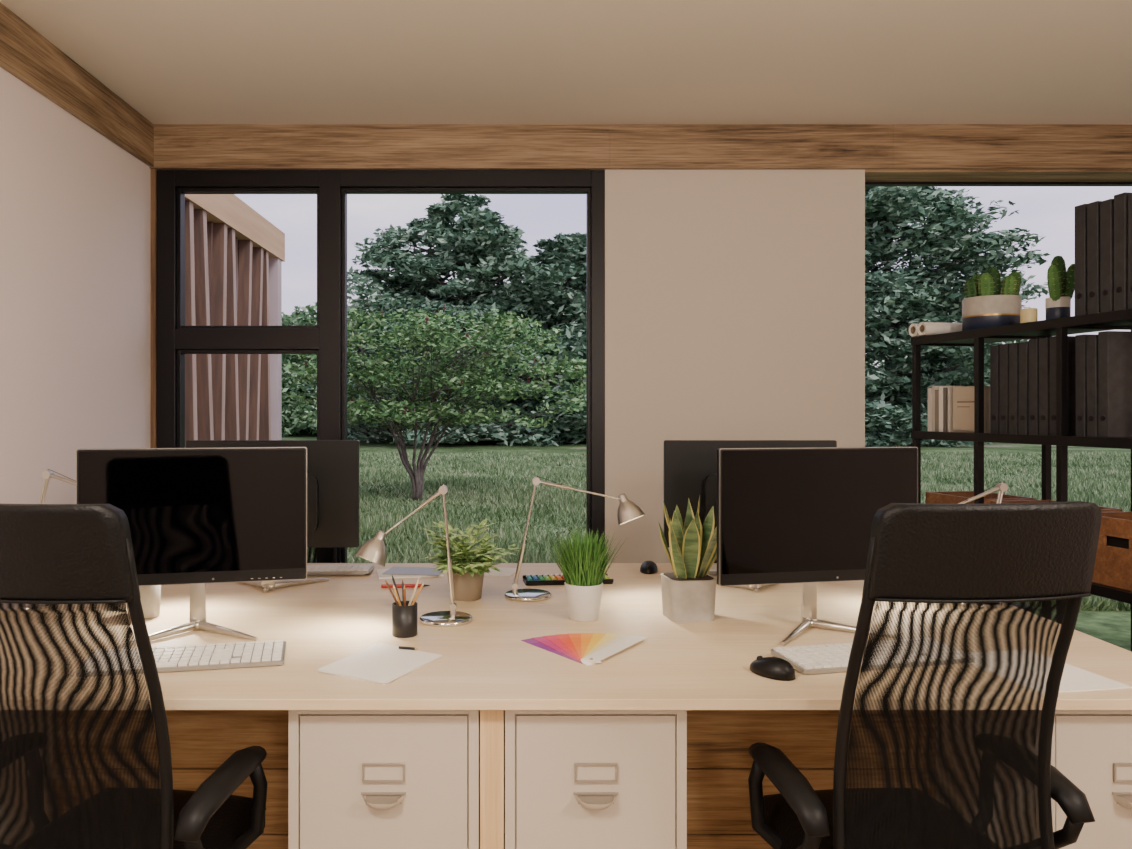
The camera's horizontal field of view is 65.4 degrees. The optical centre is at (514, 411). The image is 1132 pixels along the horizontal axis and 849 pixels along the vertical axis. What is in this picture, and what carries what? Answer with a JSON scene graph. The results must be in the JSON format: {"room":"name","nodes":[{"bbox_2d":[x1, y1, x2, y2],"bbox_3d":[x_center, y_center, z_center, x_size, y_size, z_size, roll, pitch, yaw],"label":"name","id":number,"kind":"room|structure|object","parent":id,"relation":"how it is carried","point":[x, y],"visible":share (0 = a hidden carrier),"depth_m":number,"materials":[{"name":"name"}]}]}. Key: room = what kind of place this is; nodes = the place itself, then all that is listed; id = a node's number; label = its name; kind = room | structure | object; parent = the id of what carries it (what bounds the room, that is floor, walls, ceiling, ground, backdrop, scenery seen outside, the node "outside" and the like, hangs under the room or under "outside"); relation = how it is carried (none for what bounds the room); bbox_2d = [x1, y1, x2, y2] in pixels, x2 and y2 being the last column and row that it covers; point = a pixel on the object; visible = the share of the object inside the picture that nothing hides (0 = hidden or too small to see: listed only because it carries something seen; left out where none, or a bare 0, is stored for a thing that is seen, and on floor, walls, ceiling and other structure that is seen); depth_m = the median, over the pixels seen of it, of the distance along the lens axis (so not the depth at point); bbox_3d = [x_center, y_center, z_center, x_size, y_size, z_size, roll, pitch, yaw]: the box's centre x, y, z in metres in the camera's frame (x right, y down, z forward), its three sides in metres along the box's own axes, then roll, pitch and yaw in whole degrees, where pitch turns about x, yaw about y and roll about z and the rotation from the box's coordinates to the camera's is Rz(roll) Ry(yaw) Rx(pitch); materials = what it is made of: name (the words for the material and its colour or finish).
{"room":"design studio","nodes":[
{"label":"design studio","id":0,"kind":"room"},
{"bbox_2d":[0,67,149,603],"bbox_3d":[-1.880,-0.043,0.860,0.220,2.700,7.320,0,0,0],"label":"wall","id":1,"kind":"structure","parent":0,"point":[75,204],"depth_m":3.45,"materials":[{"name":"white paint"}]},
{"bbox_2d":[0,2,153,166],"bbox_3d":[-1.759,-1.290,0.828,0.022,0.207,6.855,0,0,0],"label":"trim","id":2,"kind":"structure","parent":1,"relation":"attached to","point":[27,55],"depth_m":3.46,"materials":[{"name":"brown wood"}]},
{"bbox_2d":[150,169,156,447],"bbox_3d":[-1.758,0.064,4.394,0.025,2.486,0.252,0,0,0],"label":"trim","id":3,"kind":"structure","parent":1,"relation":"attached to","point":[153,172],"depth_m":4.27,"materials":[{"name":"white paint"}]},
{"bbox_2d":[0,0,1131,123],"bbox_3d":[1.015,-1.493,0.910,6.070,0.200,7.420,0,0,0],"label":"ceiling","id":4,"kind":"structure","parent":0,"point":[171,61],"depth_m":3.48,"materials":[{"name":"beige paint"}]},
{"bbox_2d":[605,169,864,562],"bbox_3d":[1.015,-0.043,4.400,5.570,2.700,0.240,0,0,0],"label":"wall","id":5,"kind":"structure","parent":0,"point":[735,299],"depth_m":4.28,"materials":[{"name":"beige paint"}]},
{"bbox_2d":[157,170,604,562],"bbox_3d":[-0.653,0.065,4.323,2.181,2.485,0.094,0,0,0],"label":"window","id":6,"kind":"structure","parent":5,"relation":"in","point":[328,339],"depth_m":4.28,"materials":[{"name":"black metal"}]},
{"bbox_2d":[149,124,1131,169],"bbox_3d":[1.015,-1.286,4.268,5.570,0.213,0.025,0,0,0],"label":"trim","id":7,"kind":"structure","parent":5,"relation":"attached to","point":[176,146],"depth_m":4.25,"materials":[{"name":"brown wood"}]},
{"bbox_2d":[865,170,1131,181],"bbox_3d":[2.752,-1.174,4.385,2.096,0.012,0.210,0,0,0],"label":"trim","id":8,"kind":"structure","parent":5,"relation":"attached to","point":[870,175],"depth_m":4.35,"materials":[{"name":"brown wood"}]},
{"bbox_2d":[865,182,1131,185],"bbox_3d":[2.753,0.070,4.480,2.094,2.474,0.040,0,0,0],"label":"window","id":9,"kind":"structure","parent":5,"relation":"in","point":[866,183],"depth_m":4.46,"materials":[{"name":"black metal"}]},
{"bbox_3d":[1.015,1.367,0.860,6.070,0.120,7.320,0,0,0],"label":"floor","id":10,"kind":"structure","parent":0,"visible":0},
{"bbox_2d":[0,710,52,845],"bbox_3d":[-1.312,0.951,1.983,0.285,0.712,0.484,0,0,0],"label":"filing cabinet","id":11,"kind":"object","parent":10,"relation":"on","point":[18,790],"visible":0.07,"depth_m":2.08,"materials":[{"name":"beige metal"}]},
{"bbox_2d":[0,503,267,848],"bbox_3d":[-0.780,0.728,1.729,0.571,1.157,0.668,0,0,9],"label":"office chair","id":12,"kind":"object","parent":10,"relation":"on","point":[54,555],"visible":1,"depth_m":1.52,"materials":[{"name":"black fabric"}]},
{"bbox_2d":[307,547,336,562],"bbox_3d":[-0.981,0.728,3.671,0.571,1.157,0.668,0,0,0],"label":"office chair","id":13,"kind":"object","parent":10,"relation":"on","point":[331,557],"visible":0.03,"depth_m":3.83,"materials":[{"name":"black"}]},
{"bbox_2d":[288,710,479,848],"bbox_3d":[-0.264,0.951,1.983,0.382,0.712,0.484,0,0,0],"label":"filing cabinet","id":14,"kind":"object","parent":10,"relation":"on","point":[358,779],"visible":0.83,"depth_m":1.77,"materials":[{"name":"beige metal"}]},
{"bbox_2d":[0,563,1131,848],"bbox_3d":[-0.020,0.937,2.518,2.960,0.740,1.565,0,0,0],"label":"office desk","id":15,"kind":"object","parent":10,"relation":"on","point":[702,669],"visible":0.27,"depth_m":2.29,"materials":[{"name":"brown wood"}]},
{"bbox_2d":[3,469,75,611],"bbox_3d":[-1.217,0.366,2.539,0.552,0.402,0.144,0,0,6],"label":"desk lamp","id":16,"kind":"object","parent":15,"relation":"on","point":[48,473],"visible":0.13,"depth_m":2.55,"materials":[{"name":"silver metal"}]},
{"bbox_2d":[127,585,160,618],"bbox_3d":[-1.030,0.503,2.440,0.088,0.128,0.088,0,0,0],"label":"plant pot","id":17,"kind":"object","parent":15,"relation":"on","point":[150,595],"visible":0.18,"depth_m":2.41,"materials":[{"name":"grey ceramic"}]},
{"bbox_2d":[76,640,285,676],"bbox_3d":[-0.742,0.555,1.990,0.430,0.021,0.150,0,0,-12],"label":"keyboard","id":18,"kind":"object","parent":15,"relation":"on","point":[260,653],"visible":0.76,"depth_m":1.98,"materials":[{"name":"grey plastic"}]},
{"bbox_2d":[76,447,306,647],"bbox_3d":[-0.813,0.329,2.229,0.555,0.475,0.194,0,0,-12],"label":"computer monitor","id":19,"kind":"object","parent":15,"relation":"on","point":[197,517],"visible":0.94,"depth_m":2.24,"materials":[{"name":"black plastic"}]},
{"bbox_2d":[186,440,358,591],"bbox_3d":[-0.782,0.329,2.851,0.555,0.475,0.194,0,0,0],"label":"computer monitor","id":20,"kind":"object","parent":15,"relation":"on","point":[332,465],"visible":0.39,"depth_m":2.83,"materials":[{"name":"black plastic"}]},
{"bbox_2d":[307,564,373,575],"bbox_3d":[-0.720,0.555,3.100,0.430,0.021,0.150,0,0,-3],"label":"keyboard","id":21,"kind":"object","parent":15,"relation":"on","point":[357,569],"visible":0.57,"depth_m":3.04,"materials":[{"name":"grey plastic"}]},
{"bbox_2d":[318,643,442,684],"bbox_3d":[-0.302,0.565,1.983,0.204,0.005,0.262,0,0,26],"label":"paper sheets","id":22,"kind":"object","parent":15,"relation":"on","point":[380,663],"visible":1,"depth_m":1.97,"materials":[{"name":"white paper"}]},
{"bbox_2d":[399,646,417,649],"bbox_3d":[-0.251,0.558,2.078,0.050,0.006,0.006,0,0,17],"label":"pencil","id":23,"kind":"object","parent":22,"relation":"on","point":[400,647],"visible":1,"depth_m":2.08,"materials":[{"name":"black"}]},
{"bbox_2d":[385,575,423,637],"bbox_3d":[-0.280,0.491,2.235,0.100,0.152,0.068,0,0,0],"label":"pencil cup","id":24,"kind":"object","parent":15,"relation":"on","point":[404,613],"visible":1,"depth_m":2.21,"materials":[{"name":"black"}]},
{"bbox_2d":[381,584,429,587],"bbox_3d":[-0.352,0.561,2.836,0.156,0.011,0.011,0,0,-4],"label":"marker pen","id":25,"kind":"object","parent":15,"relation":"on","point":[382,585],"visible":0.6,"depth_m":2.83,"materials":[{"name":"red plastic"}]},
{"bbox_2d":[376,567,443,578],"bbox_3d":[-0.368,0.562,3.080,0.253,0.009,0.202,0,0,0],"label":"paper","id":26,"kind":"object","parent":15,"relation":"on","point":[397,572],"visible":0.86,"depth_m":3.06,"materials":[{"name":"white paper"}]},
{"bbox_2d":[355,484,472,626],"bbox_3d":[-0.272,0.381,2.362,0.319,0.372,0.144,0,0,-15],"label":"desk lamp","id":27,"kind":"object","parent":15,"relation":"on","point":[373,550],"visible":1,"depth_m":2.35,"materials":[{"name":"silver metal"}]},
{"bbox_2d":[422,518,520,600],"bbox_3d":[-0.133,0.452,2.668,0.323,0.229,0.363,0,0,0],"label":"potted leafy plant","id":28,"kind":"object","parent":15,"relation":"on","point":[468,578],"visible":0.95,"depth_m":2.63,"materials":[{"name":"green plant"}]},
{"bbox_2d":[484,567,520,576],"bbox_3d":[-0.100,0.565,3.120,0.210,0.004,0.150,0,0,14],"label":"notepad","id":29,"kind":"object","parent":15,"relation":"on","point":[506,572],"visible":0.36,"depth_m":3.08,"materials":[{"name":"white paper"}]},
{"bbox_2d":[523,574,612,585],"bbox_3d":[0.175,0.556,2.930,0.290,0.021,0.100,0,0,-6],"label":"paint set","id":30,"kind":"object","parent":15,"relation":"on","point":[529,580],"visible":0.51,"depth_m":2.89,"materials":[{"name":"black plastic"}]},
{"bbox_2d":[505,476,644,601],"bbox_3d":[0.181,0.381,2.692,0.427,0.372,0.148,0,0,0],"label":"desk lamp","id":31,"kind":"object","parent":15,"relation":"on","point":[628,511],"visible":1,"depth_m":2.67,"materials":[{"name":"silver metal"}]},
{"bbox_2d":[521,633,647,665],"bbox_3d":[0.144,0.562,2.139,0.263,0.010,0.275,0,0,33],"label":"colour swatches","id":32,"kind":"object","parent":15,"relation":"on","point":[587,649],"visible":1,"depth_m":2.13},
{"bbox_2d":[547,526,624,621],"bbox_3d":[0.198,0.443,2.416,0.236,0.248,0.212,0,0,-39],"label":"potted grass","id":33,"kind":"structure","parent":15,"relation":"on","point":[584,567],"depth_m":2.37,"materials":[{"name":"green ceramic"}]},
{"bbox_2d":[640,561,657,573],"bbox_3d":[0.475,0.548,3.120,0.062,0.035,0.106,0,0,10],"label":"computer mouse","id":34,"kind":"object","parent":15,"relation":"on","point":[647,567],"visible":1,"depth_m":3.09,"materials":[{"name":"black plastic"}]},
{"bbox_2d":[659,497,716,622],"bbox_3d":[0.493,0.399,2.445,0.198,0.336,0.208,0,0,-8],"label":"snake plant","id":35,"kind":"object","parent":15,"relation":"on","point":[688,592],"visible":0.94,"depth_m":2.38,"materials":[{"name":"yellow plant"}]},
{"bbox_2d":[708,565,716,574],"bbox_3d":[0.860,0.555,3.100,0.430,0.021,0.150,0,0,2],"label":"keyboard","id":36,"kind":"object","parent":15,"relation":"on","point":[713,571],"visible":0.06,"depth_m":3.04,"materials":[{"name":"grey plastic"}]},
{"bbox_2d":[664,440,836,591],"bbox_3d":[0.759,0.329,2.851,0.555,0.475,0.194,0,0,0],"label":"computer monitor","id":37,"kind":"object","parent":15,"relation":"on","point":[690,466],"visible":0.31,"depth_m":2.83,"materials":[{"name":"black plastic"}]},
{"bbox_2d":[750,656,794,680],"bbox_3d":[0.555,0.547,1.900,0.065,0.037,0.111,0,0,-35],"label":"computer mouse","id":38,"kind":"object","parent":15,"relation":"on","point":[775,668],"visible":1,"depth_m":1.87,"materials":[{"name":"black plastic"}]},
{"bbox_2d":[717,447,917,644],"bbox_3d":[0.785,0.329,2.251,0.555,0.475,0.194,0,0,-11],"label":"computer monitor","id":39,"kind":"object","parent":15,"relation":"on","point":[804,515],"visible":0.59,"depth_m":2.24,"materials":[{"name":"black plastic"}]},
{"bbox_2d":[770,638,974,674],"bbox_3d":[0.815,0.555,2.010,0.430,0.021,0.150,0,0,-12],"label":"keyboard","id":40,"kind":"object","parent":15,"relation":"on","point":[827,658],"visible":0.55,"depth_m":1.98,"materials":[{"name":"grey plastic"}]},
{"bbox_2d":[951,481,1007,608],"bbox_3d":[1.276,0.386,2.596,0.353,0.362,0.152,0,0,0],"label":"desk lamp","id":41,"kind":"object","parent":15,"relation":"on","point":[1001,486],"visible":0.14,"depth_m":2.59,"materials":[{"name":"silver metal"}]},
{"bbox_2d":[971,650,1131,693],"bbox_3d":[1.140,0.566,1.930,0.210,0.002,0.290,0,0,-10],"label":"paper sheet","id":42,"kind":"object","parent":15,"relation":"on","point":[1074,679],"visible":0.33,"depth_m":1.86,"materials":[{"name":"white paper"}]},
{"bbox_2d":[505,710,686,848],"bbox_3d":[0.163,0.951,1.983,0.365,0.712,0.484,0,0,0],"label":"filing cabinet","id":43,"kind":"object","parent":10,"relation":"on","point":[575,779],"visible":0.84,"depth_m":1.77,"materials":[{"name":"beige metal"}]},
{"bbox_2d":[748,501,1101,848],"bbox_3d":[0.755,0.728,1.734,0.571,1.157,0.668,0,0,-6],"label":"office chair","id":44,"kind":"object","parent":10,"relation":"on","point":[1006,554],"visible":1,"depth_m":1.52,"materials":[{"name":"black fabric"}]},
{"bbox_2d":[911,308,1131,651],"bbox_3d":[2.145,0.480,3.496,0.356,1.654,1.322,0,0,-10],"label":"shelving unit","id":45,"kind":"object","parent":10,"relation":"on","point":[1061,328],"visible":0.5,"depth_m":3.46,"materials":[{"name":"black metal"}]},
{"bbox_2d":[909,322,961,336],"bbox_3d":[1.995,-0.379,4.055,0.310,0.060,0.126,0,0,-10],"label":"rolls","id":46,"kind":"object","parent":45,"relation":"on","point":[923,328],"visible":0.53,"depth_m":3.99,"materials":[{"name":"white paper"}]},
{"bbox_2d":[928,386,967,431],"bbox_3d":[2.011,-0.015,4.021,0.170,0.210,0.150,0,0,-10],"label":"books","id":47,"kind":"object","parent":45,"relation":"on","point":[940,398],"visible":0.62,"depth_m":3.99,"materials":[{"name":"white paper"}]},
{"bbox_2d":[952,386,989,432],"bbox_3d":[2.058,-0.011,3.841,0.201,0.200,0.174,0,0,-10],"label":"storage box","id":48,"kind":"object","parent":45,"relation":"on","point":[963,397],"visible":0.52,"depth_m":3.82,"materials":[{"name":"beige cardboard"}]},
{"bbox_2d":[926,491,1035,503],"bbox_3d":[2.069,0.489,3.924,0.280,0.240,0.350,0,0,-10],"label":"wooden crate","id":49,"kind":"object","parent":45,"relation":"on","point":[945,497],"visible":0.11,"depth_m":3.96,"materials":[{"name":"brown wood"}]},
{"bbox_2d":[962,267,1021,330],"bbox_3d":[2.075,-0.489,3.824,0.245,0.283,0.229,0,0,-10],"label":"potted cactus","id":50,"kind":"object","parent":45,"relation":"on","point":[984,306],"visible":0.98,"depth_m":3.75,"materials":[{"name":"blue"}]},
{"bbox_2d":[1020,308,1037,322],"bbox_3d":[2.049,-0.384,3.504,0.060,0.072,0.060,0,0,-10],"label":"candle","id":51,"kind":"object","parent":45,"relation":"on","point":[1026,314],"visible":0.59,"depth_m":3.48,"materials":[{"name":"beige wax"}]},
{"bbox_2d":[990,336,1075,435],"bbox_3d":[2.136,-0.098,3.494,0.272,0.375,0.361,0,0,-10],"label":"binders","id":52,"kind":"object","parent":45,"relation":"on","point":[1022,374],"visible":0.6,"depth_m":3.45,"materials":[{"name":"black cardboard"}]},
{"bbox_2d":[991,500,1121,511],"bbox_3d":[2.146,0.489,3.501,0.280,0.240,0.360,0,0,-10],"label":"wooden crate","id":53,"kind":"object","parent":45,"relation":"on","point":[1103,509],"visible":0.17,"depth_m":3.65,"materials":[{"name":"brown wood"}]},
{"bbox_2d":[1045,256,1074,319],"bbox_3d":[2.126,-0.480,3.441,0.147,0.266,0.106,0,0,-27],"label":"potted cactus","id":54,"kind":"object","parent":45,"relation":"on","point":[1061,282],"visible":0.9,"depth_m":3.42,"materials":[{"name":"blue"}]},
{"bbox_2d":[1075,192,1131,315],"bbox_3d":[2.215,-0.550,3.053,0.272,0.405,0.386,0,0,-10],"label":"binders","id":55,"kind":"object","parent":45,"relation":"on","point":[1103,229],"visible":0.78,"depth_m":3.09,"materials":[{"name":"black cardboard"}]},
{"bbox_2d":[1075,331,1131,437],"bbox_3d":[2.194,-0.097,3.169,0.272,0.374,0.142,0,0,-10],"label":"binders","id":56,"kind":"object","parent":45,"relation":"on","point":[1104,359],"visible":0.85,"depth_m":3.09,"materials":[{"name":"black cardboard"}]},
{"bbox_2d":[1092,511,1131,590],"bbox_3d":[2.223,0.489,3.073,0.280,0.240,0.360,0,0,-10],"label":"wooden crate","id":57,"kind":"object","parent":45,"relation":"on","point":[1113,561],"visible":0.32,"depth_m":3.06,"materials":[{"name":"brown wood"}]},
{"bbox_2d":[936,710,1131,848],"bbox_3d":[1.245,0.951,1.983,0.360,0.712,0.484,0,0,0],"label":"filing cabinet","id":58,"kind":"object","parent":10,"relation":"on","point":[1092,749],"visible":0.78,"depth_m":1.77,"materials":[{"name":"beige metal"}]},
{"label":"outside","id":59,"kind":"structure","parent":0,"visible":0},
{"bbox_2d":[282,435,1130,650],"bbox_3d":[0.000,1.457,72.260,180.000,0.200,135.479,0,0,0],"label":"lawn","id":60,"kind":"structure","parent":59,"point":[1112,627],"depth_m":30.20,"materials":[{"name":"green plant"}]},
{"bbox_2d":[185,194,284,447],"bbox_3d":[-5.140,-0.538,8.600,4.000,3.790,6.800,0,0,0],"label":"building exterior","id":61,"kind":"structure","parent":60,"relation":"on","point":[234,256],"depth_m":9.90,"materials":[{"name":"brown wood"}]},
{"bbox_2d":[296,254,472,442],"bbox_3d":[-4.889,-2.796,40.051,8.920,8.958,8.724,0,0,4],"label":"tree","id":62,"kind":"object","parent":60,"relation":"on","point":[360,435],"visible":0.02,"depth_m":38.13,"materials":[{"name":"green plant"}]},
{"bbox_2d":[282,304,585,500],"bbox_3d":[-0.987,-0.108,13.445,5.041,2.991,3.254,0,0,0],"label":"tree","id":63,"kind":"object","parent":60,"relation":"on","point":[404,409],"visible":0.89,"depth_m":13.07,"materials":[{"name":"green plant"}]},
{"bbox_2d":[305,194,585,447],"bbox_3d":[-2.327,-3.963,37.893,12.804,11.086,12.892,0,0,-10],"label":"tree","id":64,"kind":"object","parent":60,"relation":"on","point":[484,252],"visible":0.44,"depth_m":35.66,"materials":[{"name":"green plant"}]},
{"bbox_2d":[455,232,585,446],"bbox_3d":[2.219,-3.110,38.410,10.685,9.572,10.432,0,0,38],"label":"tree","id":65,"kind":"object","parent":60,"relation":"on","point":[572,248],"visible":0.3,"depth_m":36.05,"materials":[{"name":"green plant"}]},
{"bbox_2d":[282,301,1028,437],"bbox_3d":[10.095,-2.315,49.485,75.743,8.986,7.248,0,0,-1],"label":"hedge","id":66,"kind":"object","parent":60,"relation":"on","point":[292,427],"visible":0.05,"depth_m":48.35,"materials":[{"name":"green plant"}]},
{"bbox_2d":[310,450,1130,610],"bbox_3d":[4.444,1.261,16.995,32.414,0.192,22.119,0,0,0],"label":"grass blades","id":67,"kind":"object","parent":60,"relation":"on","point":[1090,477],"visible":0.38,"depth_m":14.57,"materials":[{"name":"green plant"}]},
{"bbox_2d":[865,186,1050,446],"bbox_3d":[16.100,-4.679,37.956,12.281,12.621,11.436,0,0,34],"label":"tree","id":68,"kind":"object","parent":60,"relation":"on","point":[903,296],"visible":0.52,"depth_m":34.90,"materials":[{"name":"green plant"}]}
]}

